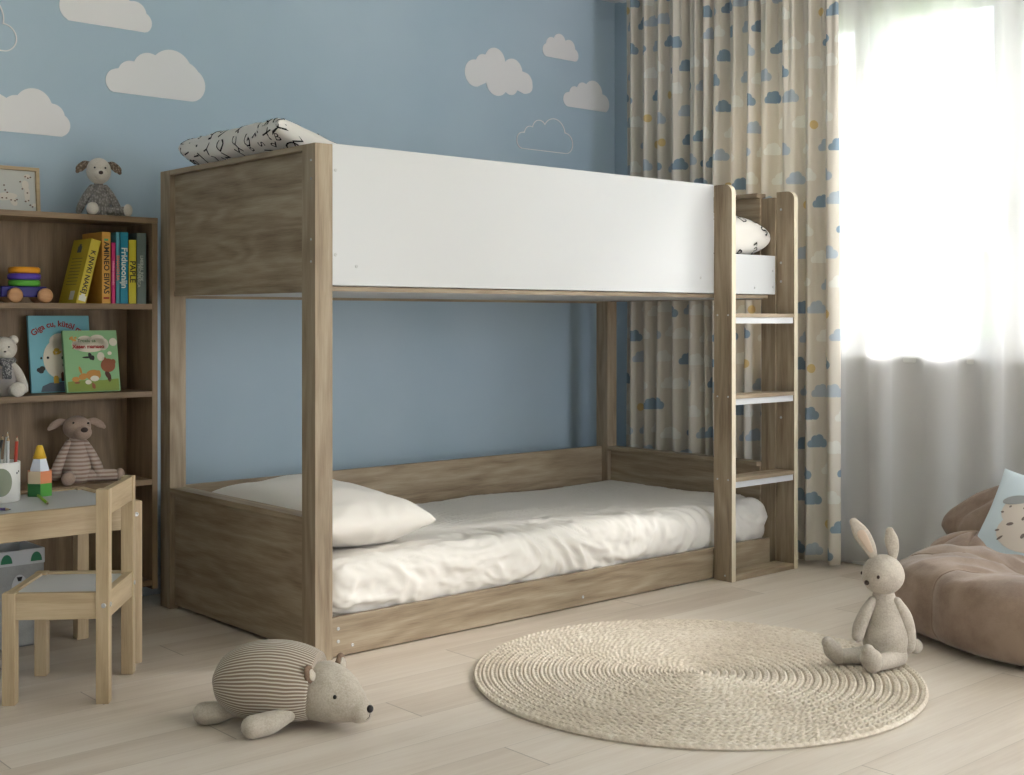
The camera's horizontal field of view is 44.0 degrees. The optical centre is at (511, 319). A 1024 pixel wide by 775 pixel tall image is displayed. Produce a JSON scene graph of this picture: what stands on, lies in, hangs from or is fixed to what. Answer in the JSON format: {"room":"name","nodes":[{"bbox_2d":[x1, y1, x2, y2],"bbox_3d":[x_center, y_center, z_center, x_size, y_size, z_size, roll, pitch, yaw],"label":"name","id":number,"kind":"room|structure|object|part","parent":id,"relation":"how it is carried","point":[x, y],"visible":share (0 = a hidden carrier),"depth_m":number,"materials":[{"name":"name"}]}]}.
{"room":"bedroom","nodes":[
{"label":"bedroom","id":0,"kind":"room"},
{"bbox_2d":[0,0,614,574],"bbox_3d":[-1.522,-0.255,4.086,5.806,2.367,0.120,0,0,-41],"label":"wall","id":1,"kind":"structure","parent":0,"point":[414,381],"depth_m":4.83,"materials":[{"name":"blue paint"}]},
{"bbox_2d":[0,5,16,51],"bbox_3d":[-1.655,-0.924,3.886,0.270,0.178,0.002,0,0,-41],"label":"decal","id":2,"kind":"object","parent":1,"relation":"attached to","point":[0,5],"visible":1,"depth_m":3.96,"materials":[{"name":"white"}]},
{"bbox_2d":[0,88,69,136],"bbox_3d":[-1.541,-0.658,3.987,0.305,0.145,0.002,0,0,-41],"label":"decal","id":3,"kind":"object","parent":1,"relation":"attached to","point":[31,111],"visible":1,"depth_m":4.00,"materials":[{"name":"white"}]},
{"bbox_2d":[59,0,151,32],"bbox_3d":[-1.335,-1.038,4.169,0.317,0.147,0.002,0,0,-41],"label":"decal","id":4,"kind":"object","parent":1,"relation":"attached to","point":[121,14],"visible":1,"depth_m":4.17,"materials":[{"name":"white"}]},
{"bbox_2d":[142,575,160,595],"bbox_3d":[-1.552,0.898,3.970,5.406,0.062,0.014,0,0,-41],"label":"baseboard","id":5,"kind":"structure","parent":1,"relation":"attached to","point":[146,591],"depth_m":4.26,"materials":[{"name":"grey paint"}]},
{"bbox_2d":[105,50,204,101],"bbox_3d":[-1.203,-0.835,4.286,0.360,0.168,0.002,0,0,-41],"label":"decal","id":6,"kind":"object","parent":1,"relation":"attached to","point":[168,74],"visible":1,"depth_m":4.29,"materials":[{"name":"white"}]},
{"bbox_2d":[465,48,532,95],"bbox_3d":[-0.053,-1.034,5.303,0.375,0.199,0.002,0,0,-41],"label":"decal","id":7,"kind":"object","parent":1,"relation":"attached to","point":[500,76],"visible":1,"depth_m":5.29,"materials":[{"name":"white"}]},
{"bbox_2d":[516,118,572,153],"bbox_3d":[0.144,-0.799,5.477,0.334,0.149,0.002,0,0,-41],"label":"decal","id":8,"kind":"object","parent":1,"relation":"attached to","point":[551,118],"visible":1,"depth_m":5.48,"materials":[{"name":"white"}]},
{"bbox_2d":[542,34,578,61],"bbox_3d":[0.213,-1.192,5.538,0.216,0.109,0.002,0,0,-41],"label":"decal","id":9,"kind":"object","parent":1,"relation":"attached to","point":[556,47],"visible":1,"depth_m":5.54,"materials":[{"name":"white"}]},
{"bbox_2d":[563,81,608,111],"bbox_3d":[0.333,-1.002,5.643,0.287,0.133,0.002,0,0,-41],"label":"decal","id":10,"kind":"object","parent":1,"relation":"attached to","point":[589,96],"visible":1,"depth_m":5.65,"materials":[{"name":"white"}]},
{"bbox_2d":[0,559,1023,774],"bbox_3d":[0.605,0.979,1.681,5.806,0.100,6.500,0,0,-41],"label":"floor","id":11,"kind":"structure","parent":0,"point":[430,716],"depth_m":2.94,"materials":[{"name":"brown wood"}]},
{"bbox_2d":[0,541,44,649],"bbox_3d":[-1.525,0.791,3.587,0.334,0.275,0.191,0,0,-41],"label":"storage bin","id":12,"kind":"object","parent":11,"relation":"on","point":[20,560],"visible":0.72,"depth_m":3.59,"materials":[{"name":"grey fabric"}]},
{"bbox_2d":[2,475,135,705],"bbox_3d":[-1.107,0.670,3.185,0.255,0.518,0.288,0,0,-4],"label":"child chair","id":13,"kind":"object","parent":11,"relation":"on","point":[44,596],"visible":1,"depth_m":3.05,"materials":[{"name":"brown wood"}]},
{"bbox_3d":[-1.210,0.794,3.052,0.031,0.270,0.031,0,0,-4],"label":"leg","id":14,"kind":"part","parent":13,"relation":"part of","materials":[{"name":"brown wood"}]},
{"bbox_3d":[-1.223,0.692,3.179,0.019,0.064,0.223,0,0,-4],"label":"seat rail","id":15,"kind":"part","parent":13,"relation":"part of","materials":[{"name":"brown wood"}]},
{"bbox_3d":[-1.228,0.794,3.306,0.031,0.270,0.031,0,0,-4],"label":"leg","id":16,"kind":"part","parent":13,"relation":"part of","materials":[{"name":"brown wood"}]},
{"bbox_3d":[-1.099,0.692,3.056,0.190,0.064,0.018,0,0,-4],"label":"seat rail","id":17,"kind":"part","parent":13,"relation":"part of","materials":[{"name":"brown wood"}]},
{"bbox_3d":[-1.109,0.670,3.187,0.210,0.009,0.243,0,0,-4],"label":"seat","id":18,"kind":"part","parent":13,"relation":"part of","materials":[{"name":"grey laminate"}]},
{"bbox_3d":[-1.118,0.692,3.317,0.190,0.064,0.018,0,0,-4],"label":"seat rail","id":19,"kind":"part","parent":13,"relation":"part of","materials":[{"name":"brown wood"}]},
{"bbox_3d":[-0.990,0.670,3.068,0.031,0.518,0.031,0,0,-4],"label":"leg","id":20,"kind":"part","parent":13,"relation":"part of","materials":[{"name":"brown wood"}]},
{"bbox_3d":[-0.995,0.443,3.195,0.020,0.062,0.223,0,0,-4],"label":"backrest","id":21,"kind":"part","parent":13,"relation":"part of","materials":[{"name":"brown wood"}]},
{"bbox_3d":[-0.994,0.692,3.195,0.019,0.064,0.223,0,0,-4],"label":"seat rail","id":22,"kind":"part","parent":13,"relation":"part of","materials":[{"name":"brown wood"}]},
{"bbox_3d":[-1.007,0.670,3.321,0.031,0.518,0.031,0,0,-4],"label":"leg","id":23,"kind":"part","parent":13,"relation":"part of","materials":[{"name":"brown wood"}]},
{"bbox_2d":[0,487,141,663],"bbox_3d":[-1.390,0.710,3.333,0.705,0.438,0.387,0,0,-41],"label":"table","id":24,"kind":"object","parent":11,"relation":"on","point":[70,511],"visible":0.77,"depth_m":3.36,"materials":[{"name":"brown wood"}]},
{"bbox_2d":[0,459,19,503],"bbox_3d":[-1.393,0.441,3.441,0.106,0.108,0.106,0,0,-41],"label":"pencil cup","id":25,"kind":"object","parent":24,"relation":"on","point":[9,472],"visible":0.98,"depth_m":3.41,"materials":[{"name":"white ceramic"}]},
{"bbox_2d":[0,435,3,450],"bbox_3d":[-1.411,0.402,3.462,0.039,0.171,0.009,0,0,-31],"label":"pencil","id":26,"kind":"object","parent":25,"relation":"in","point":[2,438],"visible":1,"depth_m":3.47,"materials":[{"name":"grey paint"}]},
{"bbox_2d":[3,432,8,462],"bbox_3d":[-1.381,0.397,3.445,0.023,0.180,0.009,0,0,-34],"label":"pencil","id":27,"kind":"object","parent":25,"relation":"in","point":[7,435],"visible":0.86,"depth_m":3.44,"materials":[{"name":"white paint"}]},
{"bbox_2d":[6,437,9,462],"bbox_3d":[-1.373,0.402,3.445,0.009,0.170,0.014,0,0,-41],"label":"pencil","id":28,"kind":"object","parent":25,"relation":"in","point":[7,440],"visible":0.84,"depth_m":3.44,"materials":[{"name":"grey paint"}]},
{"bbox_2d":[14,437,17,461],"bbox_3d":[-1.356,0.403,3.454,0.018,0.168,0.009,0,0,7],"label":"pencil","id":29,"kind":"object","parent":25,"relation":"in","point":[16,440],"visible":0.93,"depth_m":3.45,"materials":[{"name":"red paint"}]},
{"bbox_2d":[27,445,51,496],"bbox_3d":[-1.326,0.425,3.554,0.062,0.140,0.072,0,0,36],"label":"tower","id":30,"kind":"object","parent":24,"relation":"on","point":[39,476],"visible":0.99,"depth_m":3.53,"materials":[{"name":"green paint"}]},
{"bbox_2d":[37,494,48,504],"bbox_3d":[-1.279,0.491,3.449,0.008,0.008,0.198,0,0,-28],"label":"pencil","id":31,"kind":"object","parent":24,"relation":"on","point":[38,495],"visible":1,"depth_m":3.43,"materials":[{"name":"green paint"}]},
{"bbox_3d":[-1.511,0.528,3.470,0.637,0.072,0.018,0,0,-41],"label":"rail","id":32,"kind":"part","parent":24,"relation":"part of","materials":[{"name":"brown wood"}]},
{"bbox_3d":[-1.271,0.528,3.198,0.637,0.072,0.018,0,0,-41],"label":"rail","id":33,"kind":"part","parent":24,"relation":"part of","materials":[{"name":"brown wood"}]},
{"bbox_3d":[-1.256,0.710,3.687,0.034,0.438,0.034,0,0,-41],"label":"leg","id":34,"kind":"part","parent":24,"relation":"part of","materials":[{"name":"brown wood"}]},
{"bbox_3d":[-1.135,0.528,3.560,0.022,0.072,0.316,0,0,-41],"label":"rail","id":35,"kind":"part","parent":24,"relation":"part of","materials":[{"name":"brown wood"}]},
{"bbox_3d":[-1.024,0.710,3.425,0.034,0.438,0.034,0,0,-41],"label":"leg","id":36,"kind":"part","parent":24,"relation":"part of","materials":[{"name":"brown wood"}]},
{"bbox_2d":[0,209,157,620],"bbox_3d":[-1.569,0.302,3.818,0.979,1.254,0.195,0,0,-41],"label":"bookcase","id":37,"kind":"object","parent":11,"relation":"on","point":[128,441],"visible":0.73,"depth_m":4.06,"materials":[{"name":"brown wood"}]},
{"bbox_2d":[0,335,27,396],"bbox_3d":[-1.519,0.148,3.782,0.138,0.198,0.132,0,0,-23],"label":"plush bear","id":38,"kind":"object","parent":37,"relation":"on","point":[13,382],"visible":0.94,"depth_m":3.77},
{"bbox_3d":[-1.488,0.174,3.814,0.064,0.100,0.028,0,0,12],"label":"arm","id":39,"kind":"part","parent":38,"relation":"part of"},
{"bbox_2d":[0,165,40,210],"bbox_3d":[-1.579,-0.399,3.896,0.248,0.151,0.031,0,0,-41],"label":"framed picture","id":40,"kind":"object","parent":37,"relation":"on","point":[19,186],"visible":0.94,"depth_m":3.94,"materials":[{"name":"white paper"}]},
{"bbox_2d":[0,267,52,302],"bbox_3d":[-1.516,-0.103,3.811,0.240,0.108,0.096,0,0,-41],"label":"stacking toy","id":41,"kind":"object","parent":37,"relation":"on","point":[23,281],"visible":0.99,"depth_m":3.81,"materials":[{"name":"blue paint"}]},
{"bbox_2d":[26,316,88,392],"bbox_3d":[-1.428,0.110,3.996,0.196,0.241,0.046,0,0,-41],"label":"picture book","id":42,"kind":"object","parent":37,"relation":"on","point":[44,342],"visible":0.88,"depth_m":3.97,"materials":[{"name":"teal paper"}]},
{"bbox_3d":[-1.632,0.269,3.889,0.941,1.151,0.006,0,0,-41],"label":"panel","id":43,"kind":"part","parent":37,"relation":"part of","materials":[{"name":"brown wood"}]},
{"bbox_3d":[-1.568,0.240,3.816,0.941,0.018,0.187,0,0,-41],"label":"shelf","id":44,"kind":"part","parent":37,"relation":"part of","materials":[{"name":"brown wood"}]},
{"bbox_3d":[-1.568,-0.040,3.816,0.941,0.018,0.187,0,0,-41],"label":"shelf","id":45,"kind":"part","parent":37,"relation":"part of","materials":[{"name":"brown wood"}]},
{"bbox_2d":[59,238,100,302],"bbox_3d":[-1.358,-0.146,3.974,0.081,0.209,0.136,0,0,-41],"label":"book","id":46,"kind":"object","parent":37,"relation":"on","point":[84,252],"visible":0.97,"depth_m":3.94,"materials":[{"name":"yellow paper"}]},
{"bbox_3d":[-1.368,-0.074,3.934,0.001,0.028,0.032,18,-12,-40],"label":"price panel","id":47,"kind":"part","parent":46,"relation":"part of","materials":[{"name":"white paper"}]},
{"bbox_2d":[66,258,82,284],"bbox_3d":[-1.371,-0.149,3.966,0.001,0.086,0.080,18,-12,-40],"label":"print","id":48,"kind":"object","parent":46,"relation":"attached to","point":[73,258],"depth_m":3.96},
{"bbox_2d":[47,416,124,485],"bbox_3d":[-1.341,0.415,3.987,0.129,0.223,0.211,0,0,43],"label":"puppy","id":49,"kind":"object","parent":37,"relation":"on","point":[74,460],"visible":0.96,"depth_m":3.96},
{"bbox_3d":[-1.409,0.442,3.958,0.032,0.125,0.071,0,0,36],"label":"arm","id":50,"kind":"part","parent":49,"relation":"part of"},
{"bbox_3d":[-1.325,0.442,3.998,0.071,0.125,0.032,0,0,3],"label":"arm","id":51,"kind":"part","parent":49,"relation":"part of"},
{"bbox_3d":[-1.306,0.491,3.999,0.129,0.044,0.044,0,0,-15],"label":"leg","id":52,"kind":"part","parent":49,"relation":"part of","materials":[{"name":"fabric"}]},
{"bbox_3d":[-1.568,0.522,3.816,0.941,0.018,0.187,0,0,-41],"label":"shelf","id":53,"kind":"part","parent":37,"relation":"part of","materials":[{"name":"brown wood"}]},
{"bbox_2d":[61,330,120,392],"bbox_3d":[-1.332,0.134,4.006,0.176,0.195,0.046,0,0,-41],"label":"picture book","id":54,"kind":"object","parent":37,"relation":"on","point":[90,357],"visible":1,"depth_m":4.00,"materials":[{"name":"green paper"}]},
{"bbox_2d":[82,232,110,302],"bbox_3d":[-1.321,-0.161,4.023,0.029,0.224,0.151,0,0,-41],"label":"book","id":55,"kind":"object","parent":37,"relation":"on","point":[100,287],"visible":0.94,"depth_m":3.97,"materials":[{"name":"orange paper"}]},
{"bbox_2d":[75,158,132,215],"bbox_3d":[-1.294,-0.409,4.009,0.157,0.205,0.119,0,0,-40],"label":"plush dog","id":56,"kind":"object","parent":37,"relation":"on","point":[99,198],"visible":0.89,"depth_m":4.00,"materials":[{"name":"grey fabric"}]},
{"bbox_3d":[-1.347,-0.380,4.000,0.026,0.097,0.065,0,0,44],"label":"arm","id":57,"kind":"part","parent":56,"relation":"part of"},
{"bbox_3d":[-1.274,-0.380,4.029,0.065,0.097,0.026,0,0,3],"label":"arm","id":58,"kind":"part","parent":56,"relation":"part of"},
{"bbox_3d":[-1.260,-0.343,4.020,0.100,0.034,0.034,0,0,-3],"label":"leg","id":59,"kind":"part","parent":56,"relation":"part of","materials":[{"name":"grey fabric"}]},
{"bbox_2d":[111,242,115,303],"bbox_3d":[-1.300,-0.145,4.035,0.014,0.192,0.140,0,0,-41],"label":"book","id":60,"kind":"object","parent":37,"relation":"on","point":[113,245],"visible":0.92,"depth_m":3.98,"materials":[{"name":"pink paper"}]},
{"bbox_2d":[111,232,119,303],"bbox_3d":[-1.289,-0.162,4.045,0.013,0.225,0.140,0,0,-41],"label":"book","id":61,"kind":"object","parent":37,"relation":"on","point":[115,236],"visible":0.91,"depth_m":3.99,"materials":[{"name":"teal paper"}]},
{"bbox_2d":[119,232,127,303],"bbox_3d":[-1.278,-0.162,4.061,0.029,0.226,0.150,0,0,-41],"label":"book","id":62,"kind":"object","parent":37,"relation":"on","point":[123,282],"visible":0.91,"depth_m":4.00,"materials":[{"name":"teal paper"}]},
{"bbox_2d":[128,240,135,303],"bbox_3d":[-1.253,-0.150,4.077,0.026,0.203,0.140,0,0,-41],"label":"book","id":63,"kind":"object","parent":37,"relation":"on","point":[131,243],"visible":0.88,"depth_m":4.02,"materials":[{"name":"yellow paper"}]},
{"bbox_2d":[128,233,145,303],"bbox_3d":[-1.233,-0.162,4.101,0.033,0.226,0.151,0,0,-41],"label":"book","id":64,"kind":"object","parent":37,"relation":"on","point":[140,238],"visible":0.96,"depth_m":4.04,"materials":[{"name":"grey paper"}]},
{"bbox_3d":[-1.210,0.280,4.136,0.019,1.173,0.194,0,0,-41],"label":"panel","id":65,"kind":"part","parent":37,"relation":"part of","materials":[{"name":"brown wood"}]},
{"bbox_3d":[-1.568,0.846,3.816,0.941,0.018,0.187,0,0,-41],"label":"shelf","id":66,"kind":"part","parent":37,"relation":"part of","materials":[{"name":"brown wood"}]},
{"bbox_2d":[193,639,373,738],"bbox_3d":[-0.536,0.837,2.940,0.399,0.185,0.307,0,0,-12],"label":"plush hedgehog","id":67,"kind":"object","parent":11,"relation":"on","point":[270,684],"visible":1,"depth_m":2.84},
{"bbox_2d":[161,142,797,660],"bbox_3d":[-0.038,0.225,4.410,2.062,1.409,0.999,0,0,-41],"label":"bunk bed","id":68,"kind":"object","parent":11,"relation":"on","point":[310,223],"visible":0.96,"depth_m":4.00,"materials":[{"name":"brown wood"}]},
{"bbox_3d":[-1.096,0.226,4.096,0.056,1.406,0.067,0,0,-41],"label":"post","id":69,"kind":"part","parent":68,"relation":"part of","materials":[{"name":"brown wood"}]},
{"bbox_3d":[-0.814,0.549,3.777,0.056,0.016,0.785,0,0,-41],"label":"rail","id":70,"kind":"part","parent":68,"relation":"part of","materials":[{"name":"brown wood"}]},
{"bbox_3d":[-0.814,-0.469,3.777,0.056,0.016,0.785,0,0,-41],"label":"rail","id":71,"kind":"part","parent":68,"relation":"part of","materials":[{"name":"brown wood"}]},
{"bbox_3d":[-0.814,-0.082,3.777,0.028,0.016,0.785,0,0,-41],"label":"rail","id":72,"kind":"part","parent":68,"relation":"part of","materials":[{"name":"brown wood"}]},
{"bbox_3d":[-0.815,0.737,3.776,0.018,0.360,0.785,0,0,-41],"label":"panel","id":73,"kind":"part","parent":68,"relation":"part of","materials":[{"name":"brown wood"}]},
{"bbox_3d":[-0.815,-0.276,3.776,0.018,0.371,0.785,0,0,-41],"label":"panel","id":74,"kind":"part","parent":68,"relation":"part of","materials":[{"name":"brown wood"}]},
{"bbox_2d":[178,118,335,164],"bbox_3d":[-0.690,-0.472,3.889,0.423,0.207,0.642,0,0,-39],"label":"pillow","id":75,"kind":"object","parent":68,"relation":"on","point":[277,133],"visible":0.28,"depth_m":3.68,"materials":[{"name":"white fabric"}]},
{"bbox_3d":[-0.532,0.226,3.458,0.056,1.406,0.067,0,0,-41],"label":"post","id":76,"kind":"part","parent":68,"relation":"part of","materials":[{"name":"brown wood"}]},
{"bbox_3d":[-0.352,-0.197,4.767,1.948,0.260,0.020,0,0,-41],"label":"rail","id":77,"kind":"part","parent":68,"relation":"part of","materials":[{"name":"brown wood"}]},
{"bbox_3d":[-0.352,0.705,4.767,1.948,0.328,0.020,0,0,-41],"label":"rail","id":78,"kind":"part","parent":68,"relation":"part of","materials":[{"name":"brown wood"}]},
{"bbox_3d":[0.110,-0.286,3.994,1.616,0.388,0.018,0,0,-41],"label":"guard panel","id":79,"kind":"part","parent":68,"relation":"part of","materials":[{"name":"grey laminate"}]},
{"bbox_2d":[351,286,713,293],"bbox_3d":[-0.063,-0.178,4.439,1.880,0.170,0.800,0,0,-41],"label":"mattress","id":80,"kind":"object","parent":68,"relation":"on","point":[351,286],"visible":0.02,"depth_m":4.02,"materials":[{"name":"white fabric"}]},
{"bbox_2d":[736,216,769,254],"bbox_3d":[0.602,-0.318,4.850,0.443,0.191,0.622,0,0,-44],"label":"pillow","id":81,"kind":"object","parent":80,"relation":"on","point":[751,237],"visible":0.16,"depth_m":4.71,"materials":[{"name":"white fabric"}]},
{"bbox_2d":[333,480,767,616],"bbox_3d":[-0.035,0.761,4.440,2.002,0.193,0.872,0,0,-41],"label":"mattress","id":82,"kind":"object","parent":68,"relation":"on","point":[474,542],"visible":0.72,"depth_m":4.14,"materials":[{"name":"white fabric"}]},
{"bbox_2d":[213,474,435,546],"bbox_3d":[-0.616,0.590,3.906,0.420,0.198,0.680,0,0,-44],"label":"pillow","id":83,"kind":"object","parent":82,"relation":"on","point":[362,516],"visible":0.48,"depth_m":3.72,"materials":[{"name":"white fabric"}]},
{"bbox_3d":[0.225,-0.084,4.114,1.948,0.013,0.020,0,0,-41],"label":"rail","id":84,"kind":"part","parent":68,"relation":"part of","materials":[{"name":"brown wood"}]},
{"bbox_3d":[0.230,0.872,4.108,1.948,0.106,0.020,0,0,-41],"label":"rail","id":85,"kind":"part","parent":68,"relation":"part of","materials":[{"name":"brown wood"}]},
{"bbox_3d":[0.405,0.226,5.423,0.056,1.406,0.067,0,0,-41],"label":"post","id":86,"kind":"part","parent":68,"relation":"part of","materials":[{"name":"brown wood"}]},
{"bbox_3d":[0.687,0.549,5.104,0.056,0.016,0.785,0,0,-41],"label":"rail","id":87,"kind":"part","parent":68,"relation":"part of","materials":[{"name":"brown wood"}]},
{"bbox_3d":[0.687,-0.082,5.104,0.028,0.016,0.785,0,0,-41],"label":"rail","id":88,"kind":"part","parent":68,"relation":"part of","materials":[{"name":"brown wood"}]},
{"bbox_3d":[0.688,0.737,5.105,0.018,0.360,0.785,0,0,-41],"label":"panel","id":89,"kind":"part","parent":68,"relation":"part of","materials":[{"name":"brown wood"}]},
{"bbox_3d":[0.688,-0.276,5.105,0.018,0.371,0.785,0,0,-41],"label":"panel","id":90,"kind":"part","parent":68,"relation":"part of","materials":[{"name":"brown wood"}]},
{"bbox_3d":[0.687,-0.469,5.104,0.056,0.016,0.785,0,0,-41],"label":"rail","id":91,"kind":"part","parent":68,"relation":"part of","materials":[{"name":"brown wood"}]},
{"bbox_3d":[0.859,-0.165,4.648,0.330,0.145,0.016,0,0,-41],"label":"guard panel","id":92,"kind":"part","parent":68,"relation":"part of","materials":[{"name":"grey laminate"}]},
{"bbox_3d":[0.979,0.236,4.795,0.028,1.386,0.065,0,0,-41],"label":"post","id":93,"kind":"part","parent":68,"relation":"part of","materials":[{"name":"brown wood"}]},
{"bbox_2d":[473,618,928,750],"bbox_3d":[0.478,0.921,3.295,1.156,0.015,1.156,0,0,-14],"label":"round rug","id":94,"kind":"object","parent":11,"relation":"on","point":[686,684],"visible":0.96,"depth_m":3.16,"materials":[{"name":"fabric"}]},
{"bbox_2d":[821,518,922,672],"bbox_3d":[0.970,0.728,3.352,0.268,0.395,0.160,0,0,-27],"label":"plush bunny","id":95,"kind":"object","parent":94,"relation":"on","point":[885,625],"visible":1,"depth_m":3.33,"materials":[{"name":"grey fabric"}]},
{"bbox_3d":[0.924,0.890,3.365,0.136,0.052,0.052,0,0,-7],"label":"leg","id":96,"kind":"part","parent":95,"relation":"part of","materials":[{"name":"beige fabric"}]},
{"bbox_3d":[0.934,0.795,3.358,0.074,0.117,0.039,0,0,-27],"label":"arm","id":97,"kind":"part","parent":95,"relation":"part of"},
{"bbox_3d":[0.984,0.889,3.316,0.137,0.052,0.052,0,0,-38],"label":"leg","id":98,"kind":"part","parent":95,"relation":"part of","materials":[{"name":"beige fabric"}]},
{"bbox_3d":[1.037,0.810,3.348,0.063,0.149,0.042,0,0,-10],"label":"arm","id":99,"kind":"part","parent":95,"relation":"part of"},
{"bbox_2d":[894,485,1023,666],"bbox_3d":[1.623,0.692,3.611,0.881,0.473,1.164,0,0,-45],"label":"bean bag","id":100,"kind":"object","parent":11,"relation":"on","point":[959,592],"visible":0.84,"depth_m":3.53,"materials":[{"name":"beige fabric"}]},
{"bbox_2d":[894,544,1023,666],"bbox_3d":[1.587,0.808,3.574,0.778,0.241,1.071,0,0,-41],"label":"seat cushion","id":101,"kind":"object","parent":100,"relation":"on","point":[969,598],"depth_m":3.48,"materials":[{"name":"beige fabric"}]},
{"bbox_2d":[941,485,998,534],"bbox_3d":[1.841,0.687,3.827,0.266,0.464,1.167,0,0,-41],"label":"backrest cushion","id":102,"kind":"object","parent":100,"relation":"on","point":[969,515],"depth_m":4.13,"materials":[{"name":"beige fabric"}]},
{"bbox_2d":[978,469,1023,555],"bbox_3d":[1.619,0.661,3.873,0.420,0.365,0.228,0,0,43],"label":"throw cushion","id":103,"kind":"object","parent":100,"relation":"on","point":[1002,530],"visible":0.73,"depth_m":3.91,"materials":[{"name":"blue fabric"}]},
{"bbox_2d":[615,2,626,445],"bbox_3d":[2.693,-0.255,3.461,0.280,2.367,6.400,0,0,-41],"label":"wall","id":104,"kind":"structure","parent":0,"point":[620,8],"depth_m":5.73,"materials":[{"name":"blue paint"}]},
{"bbox_2d":[841,560,865,564],"bbox_3d":[1.743,0.898,4.313,0.014,0.062,3.836,0,0,-41],"label":"baseboard","id":105,"kind":"structure","parent":104,"relation":"attached to","point":[853,562],"depth_m":4.80,"materials":[{"name":"white paint"}]},
{"bbox_2d":[903,357,973,363],"bbox_3d":[1.741,0.149,4.375,0.135,0.020,2.410,0,0,-41],"label":"window sill","id":106,"kind":"structure","parent":104,"relation":"attached to","point":[905,359],"depth_m":4.60,"materials":[{"name":"white paint"}]},
{"bbox_3d":[0.605,-1.488,1.681,5.806,0.100,6.500,0,0,-41],"label":"ceiling","id":107,"kind":"structure","parent":0,"visible":0},
{"bbox_2d":[612,0,626,2],"bbox_3d":[1.514,-1.428,4.434,0.135,0.020,3.220,0,0,-41],"label":"rail","id":108,"kind":"object","parent":107,"relation":"attached to","point":[620,1],"visible":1,"depth_m":5.65,"materials":[{"name":"white paint"}]},
{"bbox_2d":[626,0,840,564],"bbox_3d":[0.860,-0.248,5.109,0.089,2.339,1.092,0,0,-40],"label":"curtain","id":109,"kind":"object","parent":108,"relation":"hanging from","point":[743,95],"visible":0.62,"depth_m":5.04,"materials":[{"name":"fabric"}]},
{"bbox_2d":[838,0,1023,560],"bbox_3d":[1.831,-0.253,4.148,0.048,2.331,2.077,0,0,-41],"label":"sheer curtain","id":110,"kind":"object","parent":108,"relation":"hanging from","point":[931,92],"visible":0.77,"depth_m":4.52,"materials":[{"name":"white fabric"}]}
]}

